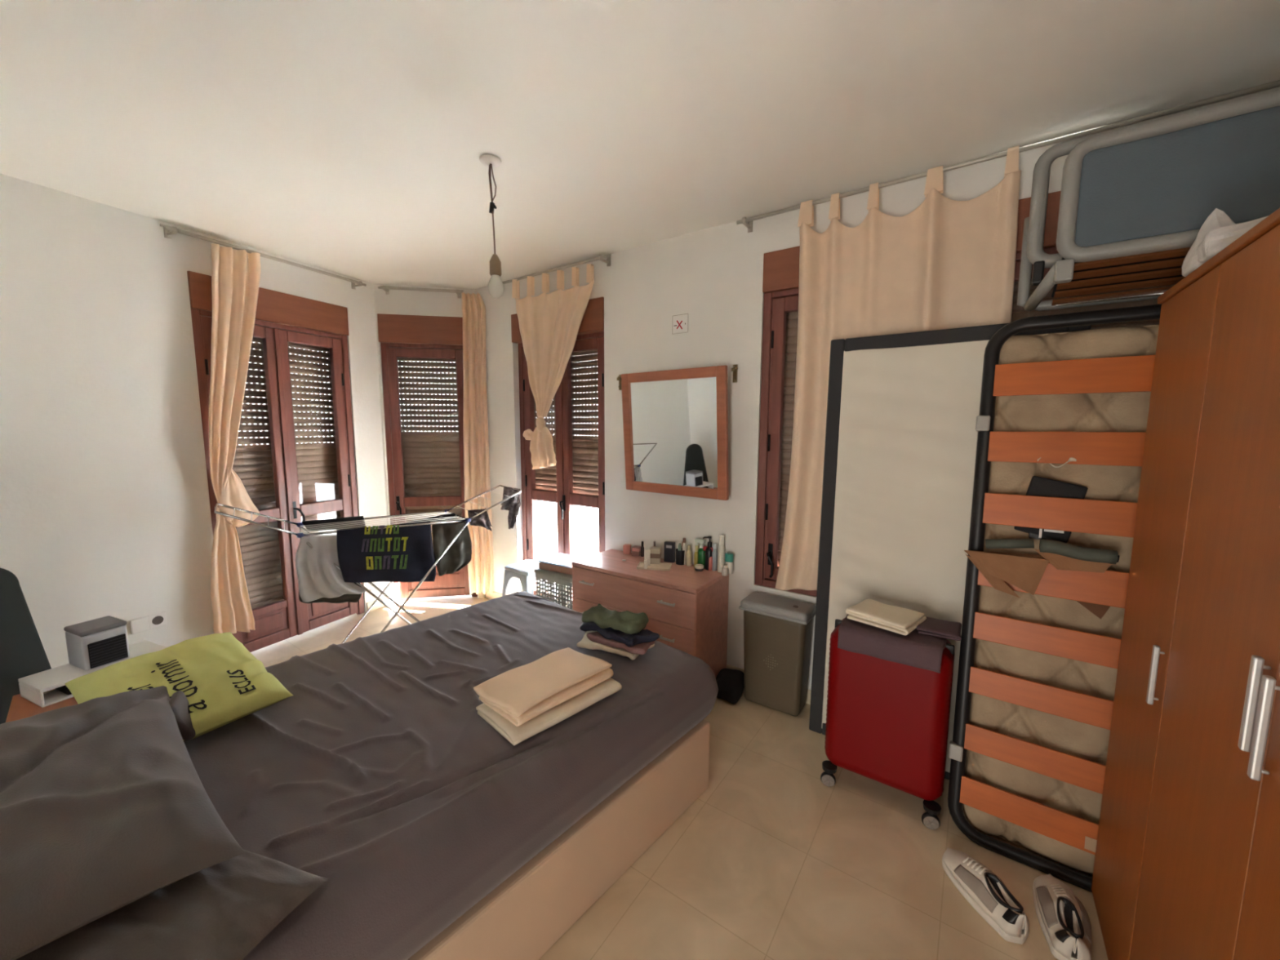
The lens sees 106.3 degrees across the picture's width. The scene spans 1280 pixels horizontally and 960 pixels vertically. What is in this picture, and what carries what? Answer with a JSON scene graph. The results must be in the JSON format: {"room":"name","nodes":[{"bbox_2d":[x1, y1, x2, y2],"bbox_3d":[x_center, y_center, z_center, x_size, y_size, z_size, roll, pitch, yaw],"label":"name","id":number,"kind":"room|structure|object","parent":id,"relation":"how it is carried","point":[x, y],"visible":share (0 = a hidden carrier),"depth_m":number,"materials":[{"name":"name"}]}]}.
{"room":"bedroom","nodes":[
{"label":"bedroom","id":0,"kind":"room"},
{"bbox_2d":[0,173,391,668],"bbox_3d":[-2.756,-0.124,2.770,0.220,2.610,2.664,3,7,24],"label":"wall","id":1,"kind":"structure","parent":0,"point":[105,509],"depth_m":2.49,"materials":[{"name":"paint"}]},
{"bbox_2d":[128,611,166,634],"bbox_3d":[-2.723,0.791,2.661,0.018,0.080,0.150,3,7,24],"label":"wall socket","id":2,"kind":"object","parent":1,"relation":"attached to","point":[140,624],"visible":1,"depth_m":2.65,"materials":[{"name":"white plastic"}]},
{"bbox_2d":[160,223,366,289],"bbox_3d":[-2.356,-1.421,3.127,0.106,0.060,1.160,3,7,24],"label":"rail","id":3,"kind":"object","parent":1,"relation":"attached to","point":[168,231],"visible":1,"depth_m":2.94,"materials":[{"name":"silver metal"}]},
{"bbox_2d":[186,271,364,652],"bbox_3d":[-2.465,-0.068,3.333,0.232,2.374,0.942,3,7,24],"label":"window","id":4,"kind":"structure","parent":1,"relation":"in","point":[287,477],"depth_m":3.32,"materials":[{"name":"brown wood"}]},
{"bbox_2d":[208,243,260,633],"bbox_3d":[-2.459,-0.210,2.933,0.080,2.361,0.410,3,7,25],"label":"curtain","id":5,"kind":"object","parent":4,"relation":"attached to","point":[235,273],"visible":0.92,"depth_m":2.88,"materials":[{"name":"fabric"}]},
{"bbox_2d":[210,507,255,633],"bbox_3d":[-2.503,0.565,2.930,0.081,0.820,0.214,3,7,25],"label":"drape","id":6,"kind":"object","parent":5,"relation":"hanging from","point":[232,611],"depth_m":2.92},
{"bbox_2d":[208,243,260,507],"bbox_3d":[-2.441,-0.617,2.906,0.064,1.546,0.361,3,7,25],"label":"drape","id":7,"kind":"object","parent":5,"relation":"hanging from","point":[235,273],"depth_m":2.87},
{"bbox_2d":[219,466,259,527],"bbox_3d":[-2.465,0.102,2.944,0.038,0.377,0.209,3,7,21],"label":"drape","id":8,"kind":"object","parent":5,"relation":"hanging from","point":[233,493],"depth_m":2.92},
{"bbox_2d":[231,337,340,608],"bbox_3d":[-2.525,0.016,3.370,0.013,2.160,0.936,3,7,24],"label":"roller shutter","id":9,"kind":"object","parent":4,"relation":"attached to","point":[316,460],"depth_m":3.36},
{"bbox_2d":[366,594,391,612],"bbox_3d":[-2.616,1.129,2.948,0.012,0.080,2.450,3,7,24],"label":"baseboard","id":10,"kind":"structure","parent":1,"relation":"attached to","point":[378,605],"depth_m":3.95,"materials":[{"name":"beige stone"}]},
{"bbox_2d":[373,283,485,603],"bbox_3d":[-1.746,-0.271,4.107,0.769,2.610,0.220,-1,7,-10],"label":"wall","id":11,"kind":"structure","parent":0,"point":[402,302],"depth_m":3.87,"materials":[{"name":"paint"}]},
{"bbox_2d":[377,285,463,297],"bbox_3d":[-1.729,-1.501,3.815,0.620,0.060,0.107,-1,7,-10],"label":"rail","id":12,"kind":"object","parent":11,"relation":"attached to","point":[386,288],"visible":1,"depth_m":3.78,"materials":[{"name":"silver metal"}]},
{"bbox_2d":[462,292,493,594],"bbox_3d":[-1.353,-0.257,3.972,0.216,2.480,0.070,-1,7,-11],"label":"curtain","id":13,"kind":"object","parent":12,"relation":"hanging from","point":[476,444],"visible":0.89,"depth_m":3.96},
{"bbox_2d":[377,313,477,601],"bbox_3d":[-1.769,-0.152,4.090,0.684,2.379,0.212,-1,7,-10],"label":"window","id":14,"kind":"structure","parent":11,"relation":"in","point":[425,469],"depth_m":4.07,"materials":[{"name":"brown wood"}]},
{"bbox_2d":[397,357,462,551],"bbox_3d":[-1.780,-0.065,4.154,0.678,2.150,0.013,-1,7,-10],"label":"roller shutter","id":15,"kind":"object","parent":14,"relation":"attached to","point":[432,467],"depth_m":4.11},
{"bbox_2d":[0,0,1279,288],"bbox_3d":[-1.060,-1.298,1.042,5.500,0.120,4.900,5,8,35],"label":"ceiling","id":16,"kind":"structure","parent":0,"point":[345,137],"depth_m":1.64,"materials":[{"name":"paint"}]},
{"bbox_2d":[479,154,504,298],"bbox_3d":[-0.628,-1.064,2.043,0.091,0.565,0.090,5,8,35],"label":"pendant bulb","id":17,"kind":"object","parent":16,"relation":"hanging from","point":[495,286],"visible":1,"depth_m":2.03,"materials":[{"name":"white glass"}]},
{"bbox_2d":[250,595,1108,959],"bbox_3d":[-1.070,1.405,1.345,5.500,0.100,4.900,5,8,35],"label":"floor","id":18,"kind":"structure","parent":0,"point":[771,861],"depth_m":1.63,"materials":[{"name":"tile"}]},
{"bbox_2d":[0,568,51,724],"bbox_3d":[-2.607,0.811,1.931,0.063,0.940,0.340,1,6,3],"label":"chair","id":19,"kind":"object","parent":18,"relation":"on","point":[22,651],"visible":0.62,"depth_m":1.97,"materials":[{"name":"grey"}]},
{"bbox_2d":[5,693,78,722],"bbox_3d":[-2.222,1.070,1.944,0.410,0.425,0.421,6,8,41],"label":"nightstand","id":20,"kind":"object","parent":18,"relation":"on","point":[20,708],"visible":0.06,"depth_m":1.83,"materials":[{"name":"brown wood"}]},
{"bbox_2d":[17,640,166,707],"bbox_3d":[-2.292,0.808,2.036,0.200,0.074,0.380,3,7,23],"label":"tray","id":21,"kind":"object","parent":20,"relation":"on","point":[32,687],"visible":0.54,"depth_m":1.90,"materials":[{"name":"white plastic"}]},
{"bbox_2d":[63,615,129,671],"bbox_3d":[-2.292,0.687,2.030,0.158,0.165,0.139,3,7,23],"label":"cooler","id":22,"kind":"object","parent":21,"relation":"on","point":[95,643],"visible":1,"depth_m":1.99,"materials":[{"name":"grey plastic"}]},
{"bbox_2d":[87,633,128,668],"bbox_3d":[-2.223,0.715,2.007,0.004,0.104,0.113,3,7,23],"label":"grille","id":23,"kind":"object","parent":22,"relation":"attached to","point":[106,649],"depth_m":2.00,"materials":[{"name":"grey"}]},
{"bbox_2d":[214,484,521,643],"bbox_3d":[-1.641,0.609,3.107,1.653,1.076,0.502,-4,8,-33],"label":"drying rack","id":24,"kind":"object","parent":18,"relation":"on","point":[467,520],"visible":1,"depth_m":3.06,"materials":[{"name":"silver metal"}]},
{"bbox_2d":[298,582,361,603],"bbox_3d":[-1.860,0.612,2.884,0.318,0.309,0.027,-4,8,-33],"label":"trousers","id":25,"kind":"object","parent":24,"relation":"hanging from","point":[344,598],"visible":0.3,"depth_m":2.92,"materials":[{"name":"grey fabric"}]},
{"bbox_2d":[302,515,365,530],"bbox_3d":[-1.973,0.288,3.101,0.347,0.089,0.055,-4,8,-33],"label":"trousers","id":26,"kind":"object","parent":24,"relation":"hanging from","point":[347,519],"visible":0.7,"depth_m":3.09,"materials":[{"name":"black fabric"}]},
{"bbox_2d":[295,533,373,602],"bbox_3d":[-1.789,0.500,2.835,0.393,0.381,0.078,-4,8,-33],"label":"shirt","id":27,"kind":"object","parent":24,"relation":"hanging from","point":[318,577],"visible":0.99,"depth_m":2.78,"materials":[{"name":"grey fabric"}]},
{"bbox_2d":[336,521,435,582],"bbox_3d":[-1.553,0.469,2.973,0.538,0.408,0.062,-4,8,-33],"label":"t-shirt","id":28,"kind":"object","parent":24,"relation":"hanging from","point":[405,553],"visible":0.99,"depth_m":2.95,"materials":[{"name":"black fabric"}]},
{"bbox_2d":[400,512,457,524],"bbox_3d":[-1.422,0.276,3.242,0.363,0.082,0.025,-4,8,-32],"label":"garment","id":29,"kind":"object","parent":24,"relation":"hanging from","point":[453,514],"visible":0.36,"depth_m":3.27,"materials":[{"name":"black fabric"}]},
{"bbox_2d":[431,521,471,576],"bbox_3d":[-1.242,0.451,3.190,0.252,0.346,0.067,-4,8,-33],"label":"garment","id":30,"kind":"object","parent":24,"relation":"hanging from","point":[459,555],"visible":0.93,"depth_m":3.17,"materials":[{"name":"grey fabric"}]},
{"bbox_2d":[467,508,492,531],"bbox_3d":[-1.090,0.277,3.279,0.166,0.162,0.060,-4,8,-35],"label":"sock","id":31,"kind":"object","parent":24,"relation":"hanging from","point":[482,520],"visible":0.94,"depth_m":3.26,"materials":[{"name":"grey fabric"}]},
{"bbox_2d":[500,486,520,510],"bbox_3d":[-0.905,0.126,3.355,0.153,0.174,0.058,-4,8,-32],"label":"sock","id":32,"kind":"object","parent":24,"relation":"hanging from","point":[508,491],"visible":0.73,"depth_m":3.34,"materials":[{"name":"grey fabric"}]},
{"bbox_2d":[507,502,519,528],"bbox_3d":[-0.873,0.243,3.324,0.102,0.178,0.059,-5,8,-40],"label":"sock","id":33,"kind":"object","parent":24,"relation":"hanging from","point":[513,511],"visible":1,"depth_m":3.31,"materials":[{"name":"grey fabric"}]},
{"bbox_2d":[184,591,718,959],"bbox_3d":[-0.863,0.857,1.659,1.400,0.920,2.125,6,8,41],"label":"bed","id":34,"kind":"object","parent":18,"relation":"on","point":[434,835],"visible":0.73,"depth_m":1.39,"materials":[{"name":"grey fabric"}]},
{"bbox_2d":[15,848,328,959],"bbox_3d":[-0.948,0.786,0.889,0.600,0.080,0.300,2,7,15],"label":"pillow","id":35,"kind":"object","parent":34,"relation":"on","point":[223,910],"visible":0.4,"depth_m":0.84,"materials":[{"name":"fabric"}]},
{"bbox_2d":[0,685,245,959],"bbox_3d":[-1.270,0.694,1.000,0.900,0.204,0.596,5,8,39],"label":"pillow","id":36,"kind":"object","parent":35,"relation":"on","point":[105,806],"visible":0.98,"depth_m":0.92,"materials":[{"name":"fabric"}]},
{"bbox_2d":[64,632,293,740],"bbox_3d":[-1.483,0.662,1.550,0.536,0.162,0.420,4,8,33],"label":"pillow","id":37,"kind":"object","parent":34,"relation":"on","point":[223,683],"visible":0.67,"depth_m":1.51,"materials":[{"name":"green fabric"}]},
{"bbox_2d":[475,677,622,745],"bbox_3d":[-0.296,0.738,1.633,0.244,0.035,0.433,6,9,44],"label":"folded cloth","id":38,"kind":"object","parent":34,"relation":"on","point":[515,735],"visible":0.54,"depth_m":1.52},
{"bbox_2d":[473,647,613,726],"bbox_3d":[-0.321,0.693,1.659,0.252,0.051,0.431,6,9,42],"label":"folded cloth","id":39,"kind":"object","parent":38,"relation":"on","point":[519,695],"visible":1,"depth_m":1.61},
{"bbox_2d":[576,631,654,660],"bbox_3d":[-0.109,0.696,2.046,0.315,0.040,0.152,3,7,25],"label":"folded garment","id":40,"kind":"object","parent":34,"relation":"on","point":[585,642],"visible":0.48,"depth_m":2.00,"materials":[{"name":"beige fabric"}]},
{"bbox_2d":[586,631,654,654],"bbox_3d":[-0.077,0.671,2.023,0.290,0.050,0.143,4,7,30],"label":"folded garment","id":41,"kind":"object","parent":40,"relation":"on","point":[642,648],"visible":0.48,"depth_m":1.96,"materials":[{"name":"pink fabric"}]},
{"bbox_2d":[579,622,659,646],"bbox_3d":[-0.092,0.635,2.038,0.352,0.062,0.151,5,8,39],"label":"folded garment","id":42,"kind":"object","parent":41,"relation":"on","point":[644,635],"visible":0.65,"depth_m":1.97,"materials":[{"name":"blue fabric"}]},
{"bbox_2d":[582,603,648,634],"bbox_3d":[-0.105,0.594,2.053,0.272,0.078,0.149,4,7,29],"label":"folded garment","id":43,"kind":"object","parent":42,"relation":"on","point":[627,622],"visible":1,"depth_m":2.01,"materials":[{"name":"green fabric"}]},
{"bbox_2d":[501,559,555,596],"bbox_3d":[-0.833,0.867,3.593,0.336,0.470,0.336,5,8,35],"label":"stool","id":44,"kind":"object","parent":18,"relation":"on","point":[523,571],"visible":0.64,"depth_m":3.49,"materials":[{"name":"white plastic"}]},
{"bbox_2d":[533,568,573,609],"bbox_3d":[-0.494,0.869,3.316,0.360,0.530,0.300,5,8,35],"label":"laundry basket","id":45,"kind":"object","parent":18,"relation":"on","point":[564,581],"visible":0.26,"depth_m":3.18,"materials":[{"name":"grey plastic"}]},
{"bbox_2d":[538,561,572,574],"bbox_3d":[-0.497,0.581,3.286,0.320,0.045,0.220,4,7,29],"label":"box","id":46,"kind":"object","parent":45,"relation":"on","point":[543,566],"visible":0.26,"depth_m":3.20,"materials":[{"name":"brown"}]},
{"bbox_2d":[537,552,584,568],"bbox_3d":[-0.497,0.552,3.283,0.330,0.010,0.230,4,8,32],"label":"magazine","id":47,"kind":"object","parent":46,"relation":"on","point":[564,560],"visible":0.56,"depth_m":3.29,"materials":[{"name":"white paper"}]},
{"bbox_2d":[571,548,728,677],"bbox_3d":[0.039,0.850,2.930,0.880,0.657,0.428,5,8,35],"label":"dresser","id":48,"kind":"object","parent":18,"relation":"on","point":[687,607],"visible":0.48,"depth_m":2.72,"materials":[{"name":"brown wood"}]},
{"bbox_2d":[622,543,631,554],"bbox_3d":[-0.085,0.460,3.189,0.045,0.060,0.040,2,7,18],"label":"box","id":49,"kind":"object","parent":48,"relation":"on","point":[626,548],"visible":1,"depth_m":3.17,"materials":[{"name":"pink"}]},
{"bbox_2d":[631,545,640,556],"bbox_3d":[-0.021,0.465,3.144,0.051,0.060,0.046,3,7,24],"label":"box","id":50,"kind":"object","parent":48,"relation":"on","point":[636,550],"visible":0.89,"depth_m":3.13,"materials":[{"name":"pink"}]},
{"bbox_2d":[640,541,644,556],"bbox_3d":[0.016,0.448,3.123,0.024,0.100,0.024,5,8,35],"label":"bottle","id":51,"kind":"object","parent":48,"relation":"on","point":[642,546],"visible":1,"depth_m":3.11,"materials":[{"name":"grey"}]},
{"bbox_2d":[636,561,671,570],"bbox_3d":[0.087,0.518,2.887,0.200,0.013,0.120,1,6,9],"label":"tray","id":52,"kind":"object","parent":48,"relation":"on","point":[662,566],"visible":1,"depth_m":2.87,"materials":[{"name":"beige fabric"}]},
{"bbox_2d":[644,549,650,565],"bbox_3d":[0.044,0.469,2.898,0.035,0.095,0.012,1,6,9],"label":"box","id":53,"kind":"object","parent":52,"relation":"on","point":[646,553],"visible":0.76,"depth_m":2.89,"materials":[{"name":"white"}]},
{"bbox_2d":[649,546,661,564],"bbox_3d":[0.094,0.464,2.949,0.063,0.095,0.051,1,6,9],"label":"box","id":54,"kind":"object","parent":52,"relation":"on","point":[655,553],"visible":0.91,"depth_m":2.92,"materials":[{"name":"beige"}]},
{"bbox_2d":[663,541,675,562],"bbox_3d":[0.185,0.449,3.002,0.065,0.125,0.031,3,7,21],"label":"box","id":55,"kind":"object","parent":48,"relation":"on","point":[669,547],"visible":1,"depth_m":2.99,"materials":[{"name":"grey"}]},
{"bbox_2d":[675,548,686,564],"bbox_3d":[0.252,0.472,2.958,0.064,0.090,0.064,5,8,35],"label":"cup","id":56,"kind":"object","parent":48,"relation":"on","point":[679,554],"visible":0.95,"depth_m":2.93,"materials":[{"name":"black"}]},
{"bbox_2d":[682,537,685,564],"bbox_3d":[0.270,0.436,2.941,0.024,0.165,0.024,5,8,35],"label":"bottle","id":57,"kind":"object","parent":48,"relation":"on","point":[683,539],"visible":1,"depth_m":2.93,"materials":[{"name":"white"}]},
{"bbox_2d":[685,545,691,565],"bbox_3d":[0.298,0.459,2.924,0.034,0.125,0.034,5,8,35],"label":"bottle","id":58,"kind":"object","parent":48,"relation":"on","point":[688,557],"visible":1,"depth_m":2.91,"materials":[{"name":"beige"}]},
{"bbox_2d":[693,545,698,567],"bbox_3d":[0.342,0.460,2.892,0.034,0.130,0.034,5,8,35],"label":"bottle","id":59,"kind":"object","parent":48,"relation":"on","point":[695,554],"visible":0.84,"depth_m":2.88,"materials":[{"name":"yellow"}]},
{"bbox_2d":[694,564,703,571],"bbox_3d":[0.349,0.516,2.825,0.052,0.032,0.052,5,8,35],"label":"jar","id":60,"kind":"object","parent":48,"relation":"on","point":[698,567],"visible":1,"depth_m":2.81,"materials":[{"name":"grey"}]},
{"bbox_2d":[694,537,705,568],"bbox_3d":[0.362,0.439,2.876,0.071,0.175,0.036,5,8,35],"label":"bottle","id":61,"kind":"object","parent":48,"relation":"on","point":[701,556],"visible":0.88,"depth_m":2.86,"materials":[{"name":"green"}]},
{"bbox_2d":[702,535,712,570],"bbox_3d":[0.406,0.430,2.843,0.066,0.200,0.051,5,8,35],"label":"bottle","id":62,"kind":"object","parent":48,"relation":"on","point":[708,552],"visible":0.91,"depth_m":2.82,"materials":[{"name":"black"}]},
{"bbox_2d":[702,546,713,570],"bbox_3d":[0.408,0.463,2.843,0.067,0.135,0.043,5,8,35],"label":"bottle","id":63,"kind":"object","parent":48,"relation":"on","point":[710,559],"visible":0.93,"depth_m":2.82,"materials":[{"name":"red"}]},
{"bbox_2d":[711,542,717,570],"bbox_3d":[0.438,0.453,2.823,0.032,0.160,0.032,5,8,35],"label":"bottle","id":64,"kind":"object","parent":48,"relation":"on","point":[714,554],"visible":1,"depth_m":2.81,"materials":[{"name":"grey"}]},
{"bbox_2d":[717,534,724,572],"bbox_3d":[0.473,0.428,2.796,0.040,0.215,0.039,5,8,35],"label":"bottle","id":65,"kind":"object","parent":48,"relation":"on","point":[721,551],"visible":0.93,"depth_m":2.78,"materials":[{"name":"beige"}]},
{"bbox_2d":[721,564,728,576],"bbox_3d":[0.484,0.513,2.734,0.034,0.060,0.034,5,8,35],"label":"bottle","id":66,"kind":"object","parent":48,"relation":"on","point":[724,570],"visible":1,"depth_m":2.72,"materials":[{"name":"beige"}]},
{"bbox_2d":[724,552,733,573],"bbox_3d":[0.514,0.481,2.772,0.049,0.115,0.039,5,8,35],"label":"bottle","id":67,"kind":"object","parent":48,"relation":"on","point":[728,556],"visible":0.95,"depth_m":2.76,"materials":[{"name":"white"}]},
{"bbox_2d":[715,668,744,704],"bbox_3d":[0.501,1.155,2.697,0.157,0.109,0.223,3,7,24],"label":"bag","id":68,"kind":"object","parent":18,"relation":"on","point":[730,682],"visible":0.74,"depth_m":2.63,"materials":[{"name":"black fabric"}]},
{"bbox_2d":[738,591,815,716],"bbox_3d":[0.733,0.931,2.586,0.363,0.578,0.198,5,8,35],"label":"laundry basket","id":69,"kind":"object","parent":18,"relation":"on","point":[777,630],"visible":1,"depth_m":2.51,"materials":[{"name":"beige plastic"}]},
{"bbox_2d":[820,617,955,829],"bbox_3d":[1.011,0.940,1.970,0.432,0.699,0.270,5,8,35],"label":"suitcase","id":70,"kind":"object","parent":18,"relation":"on","point":[887,722],"visible":0.88,"depth_m":1.85,"materials":[{"name":"red plastic"}]},
{"bbox_2d":[837,614,946,673],"bbox_3d":[1.009,0.628,1.917,0.362,0.089,0.276,5,8,35],"label":"folded cloth","id":71,"kind":"object","parent":70,"relation":"on","point":[914,649],"visible":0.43,"depth_m":1.82,"materials":[{"name":"fabric"}]},
{"bbox_2d":[845,599,926,635],"bbox_3d":[0.998,0.548,1.949,0.215,0.043,0.246,-6,9,-42],"label":"towel","id":72,"kind":"object","parent":71,"relation":"on","point":[898,620],"visible":0.99,"depth_m":1.91,"materials":[{"name":"white fabric"}]},
{"bbox_2d":[916,616,961,640],"bbox_3d":[1.167,0.574,1.872,0.155,0.024,0.159,4,7,29],"label":"folded garment","id":73,"kind":"object","parent":71,"relation":"on","point":[947,629],"visible":0.98,"depth_m":1.83,"materials":[{"name":"fabric"}]},
{"bbox_2d":[808,323,1091,779],"bbox_3d":[1.242,0.325,2.071,0.900,1.905,0.124,5,8,35],"label":"panel","id":74,"kind":"object","parent":18,"relation":"on","point":[903,409],"visible":0.44,"depth_m":2.10,"materials":[{"name":"grey fabric"}]},
{"bbox_2d":[942,847,1029,944],"bbox_3d":[1.101,1.288,1.532,0.130,0.106,0.285,-1,7,-11],"label":"trainer","id":75,"kind":"object","parent":18,"relation":"on","point":[986,892],"visible":1,"depth_m":1.48,"materials":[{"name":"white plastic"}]},
{"bbox_2d":[947,303,1162,892],"bbox_3d":[1.580,0.395,1.528,0.916,1.894,0.268,5,8,35],"label":"frame","id":76,"kind":"object","parent":18,"relation":"on","point":[1129,374],"visible":0.57,"depth_m":1.64,"materials":[{"name":"wood"}]},
{"bbox_2d":[964,548,1111,619],"bbox_3d":[1.353,0.341,1.645,0.411,0.213,0.067,4,8,33],"label":"cloth","id":77,"kind":"object","parent":76,"relation":"hanging from","point":[1024,571],"visible":0.98,"depth_m":1.64,"materials":[{"name":"fabric"}]},
{"bbox_2d":[985,537,1034,548],"bbox_3d":[1.296,0.223,1.686,0.138,0.054,0.037,5,8,35],"label":"paper roll","id":78,"kind":"object","parent":77,"relation":"in","point":[1028,543],"visible":1,"depth_m":1.67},
{"bbox_2d":[1039,538,1119,564],"bbox_3d":[1.437,0.234,1.575,0.194,0.055,0.046,5,8,35],"label":"folded umbrella","id":79,"kind":"object","parent":77,"relation":"on","point":[1089,554],"visible":1,"depth_m":1.56,"materials":[{"name":"grey fabric"}]},
{"bbox_2d":[1013,475,1088,542],"bbox_3d":[1.417,0.100,1.661,0.184,0.222,0.045,5,8,37],"label":"wallet","id":80,"kind":"object","parent":76,"relation":"hanging from","point":[1038,486],"visible":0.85,"depth_m":1.65,"materials":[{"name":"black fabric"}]},
{"bbox_2d":[1028,528,1063,542],"bbox_3d":[1.410,0.178,1.659,0.100,0.061,0.025,5,8,35],"label":"card","id":81,"kind":"object","parent":80,"relation":"attached to","point":[1041,531],"visible":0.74,"depth_m":1.66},
{"bbox_2d":[1036,457,1076,468],"bbox_3d":[1.419,-0.060,1.638,0.102,0.040,0.026,6,9,42],"label":"ribbon","id":82,"kind":"object","parent":76,"relation":"attached to","point":[1071,459],"visible":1,"depth_m":1.62,"materials":[{"name":"white fabric"}]},
{"bbox_2d":[1017,86,1279,311],"bbox_3d":[1.725,-0.848,1.406,0.933,0.533,0.351,5,8,35],"label":"bed","id":83,"kind":"object","parent":76,"relation":"on","point":[1135,198],"visible":0.98,"depth_m":1.41,"materials":[{"name":"grey paint"}]},
{"bbox_2d":[962,324,1159,875],"bbox_3d":[1.636,0.411,1.587,0.850,1.830,0.341,5,8,35],"label":"mattress","id":84,"kind":"object","parent":18,"relation":"on","point":[1104,411],"visible":0.23,"depth_m":1.66,"materials":[{"name":"fabric"}]},
{"bbox_2d":[1032,873,1092,959],"bbox_3d":[1.280,1.299,1.446,0.130,0.106,0.285,3,7,27],"label":"trainer","id":85,"kind":"object","parent":18,"relation":"on","point":[1064,922],"visible":1,"depth_m":1.40,"materials":[{"name":"white fabric"}]},
{"bbox_2d":[1091,208,1279,959],"bbox_3d":[1.259,0.498,0.693,0.593,1.865,1.459,5,8,35],"label":"wardrobe","id":86,"kind":"object","parent":18,"relation":"on","point":[1187,863],"visible":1,"depth_m":0.96,"materials":[{"name":"orange wood"}]},
{"bbox_2d":[1182,208,1268,276],"bbox_3d":[1.375,-0.575,1.094,0.150,0.158,0.252,5,8,35],"label":"plastic bag","id":87,"kind":"object","parent":86,"relation":"on","point":[1218,231],"visible":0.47,"depth_m":1.10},
{"bbox_2d":[475,86,1278,690],"bbox_3d":[0.614,-0.119,2.826,4.650,2.610,0.220,5,8,35],"label":"wall","id":88,"kind":"structure","parent":0,"point":[714,276],"depth_m":2.85,"materials":[{"name":"paint"}]},
{"bbox_2d":[502,253,610,284],"bbox_3d":[-0.666,-1.455,3.400,1.160,0.060,0.107,5,8,35],"label":"rail","id":89,"kind":"object","parent":88,"relation":"attached to","point":[601,257],"visible":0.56,"depth_m":3.20,"materials":[{"name":"silver metal"}]},
{"bbox_2d":[511,263,594,469],"bbox_3d":[-0.629,-0.755,3.383,0.772,1.393,0.075,5,8,34],"label":"curtain","id":90,"kind":"object","parent":89,"relation":"hanging from","point":[549,324],"visible":1,"depth_m":3.40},
{"bbox_2d":[515,279,594,417],"bbox_3d":[-0.625,-0.893,3.375,0.772,0.890,0.056,5,8,35],"label":"drape","id":91,"kind":"object","parent":90,"relation":"hanging from","point":[549,324],"depth_m":3.38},
{"bbox_2d":[511,297,604,606],"bbox_3d":[-0.566,-0.083,3.643,0.915,2.349,0.202,5,8,35],"label":"window","id":92,"kind":"structure","parent":88,"relation":"in","point":[577,477],"depth_m":3.59,"materials":[{"name":"brown wood"}]},
{"bbox_2d":[533,349,598,495],"bbox_3d":[-0.535,-0.463,3.642,0.909,1.195,0.020,5,8,35],"label":"roller shutter","id":93,"kind":"object","parent":92,"relation":"attached to","point":[584,374],"depth_m":3.57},
{"bbox_2d":[617,374,622,390],"bbox_3d":[-0.136,-0.638,3.131,0.034,0.102,0.068,1,6,9],"label":"wall bracket","id":94,"kind":"object","parent":88,"relation":"attached to","point":[619,378],"visible":0.84,"depth_m":3.15,"materials":[{"name":"gold metal"}]},
{"bbox_2d":[485,591,811,704],"bbox_3d":[0.462,1.142,2.930,4.430,0.080,0.012,5,8,35],"label":"baseboard","id":95,"kind":"structure","parent":88,"relation":"attached to","point":[495,594],"depth_m":2.86,"materials":[{"name":"beige stone"}]},
{"bbox_2d":[621,364,728,500],"bbox_3d":[0.190,-0.278,2.870,0.742,0.742,0.077,5,8,39],"label":"wall mirror","id":96,"kind":"object","parent":88,"relation":"attached to","point":[675,422],"visible":1,"depth_m":2.84,"materials":[{"name":"brown wood"}]},
{"bbox_2d":[629,377,717,488],"bbox_3d":[0.193,-0.279,2.873,0.636,0.635,0.051,5,8,39],"label":"mirror glass","id":97,"kind":"object","parent":96,"relation":"attached to","point":[673,420],"depth_m":2.86,"materials":[{"name":"silver metal"}]},
{"bbox_2d":[671,313,688,334],"bbox_3d":[0.241,-0.930,2.862,0.109,0.108,0.007,5,8,35],"label":"sign","id":98,"kind":"object","parent":88,"relation":"attached to","point":[680,322],"depth_m":2.86,"materials":[{"name":"paper"}]},
{"bbox_2d":[731,364,737,382],"bbox_3d":[0.524,-0.593,2.667,0.034,0.102,0.068,1,6,9],"label":"wall bracket","id":99,"kind":"object","parent":88,"relation":"attached to","point":[735,368],"visible":1,"depth_m":2.69,"materials":[{"name":"gold metal"}]},
{"bbox_2d":[755,191,1175,596],"bbox_3d":[1.411,-0.247,2.202,1.748,1.809,0.232,5,8,35],"label":"window","id":100,"kind":"structure","parent":88,"relation":"in","point":[780,282],"depth_m":2.60,"materials":[{"name":"brown wood"}]},
{"bbox_2d":[777,280,1175,566],"bbox_3d":[1.449,-0.169,2.264,1.742,1.600,0.013,5,8,35],"label":"roller shutter","id":101,"kind":"object","parent":100,"relation":"attached to","point":[1018,312],"depth_m":2.63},
{"bbox_2d":[736,80,1279,232],"bbox_3d":[1.339,-1.291,1.994,1.970,0.060,0.107,5,8,35],"label":"rail","id":102,"kind":"object","parent":88,"relation":"attached to","point":[1276,83],"visible":1,"depth_m":1.78,"materials":[{"name":"silver metal"}]},
{"bbox_2d":[774,145,1021,591],"bbox_3d":[1.101,-0.350,2.206,0.921,1.947,0.076,5,8,34],"label":"curtain","id":103,"kind":"object","parent":102,"relation":"hanging from","point":[946,263],"visible":0.58,"depth_m":2.16,"materials":[{"name":"fabric"}]},
{"label":"outside","id":104,"kind":"structure","parent":0,"visible":0},
{"bbox_2d":[537,515,598,592],"bbox_3d":[-0.476,1.228,3.305,8.400,0.140,6.600,5,8,35],"label":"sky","id":105,"kind":"structure","parent":104,"point":[585,535],"depth_m":6.53,"materials":[{"name":"tile"}]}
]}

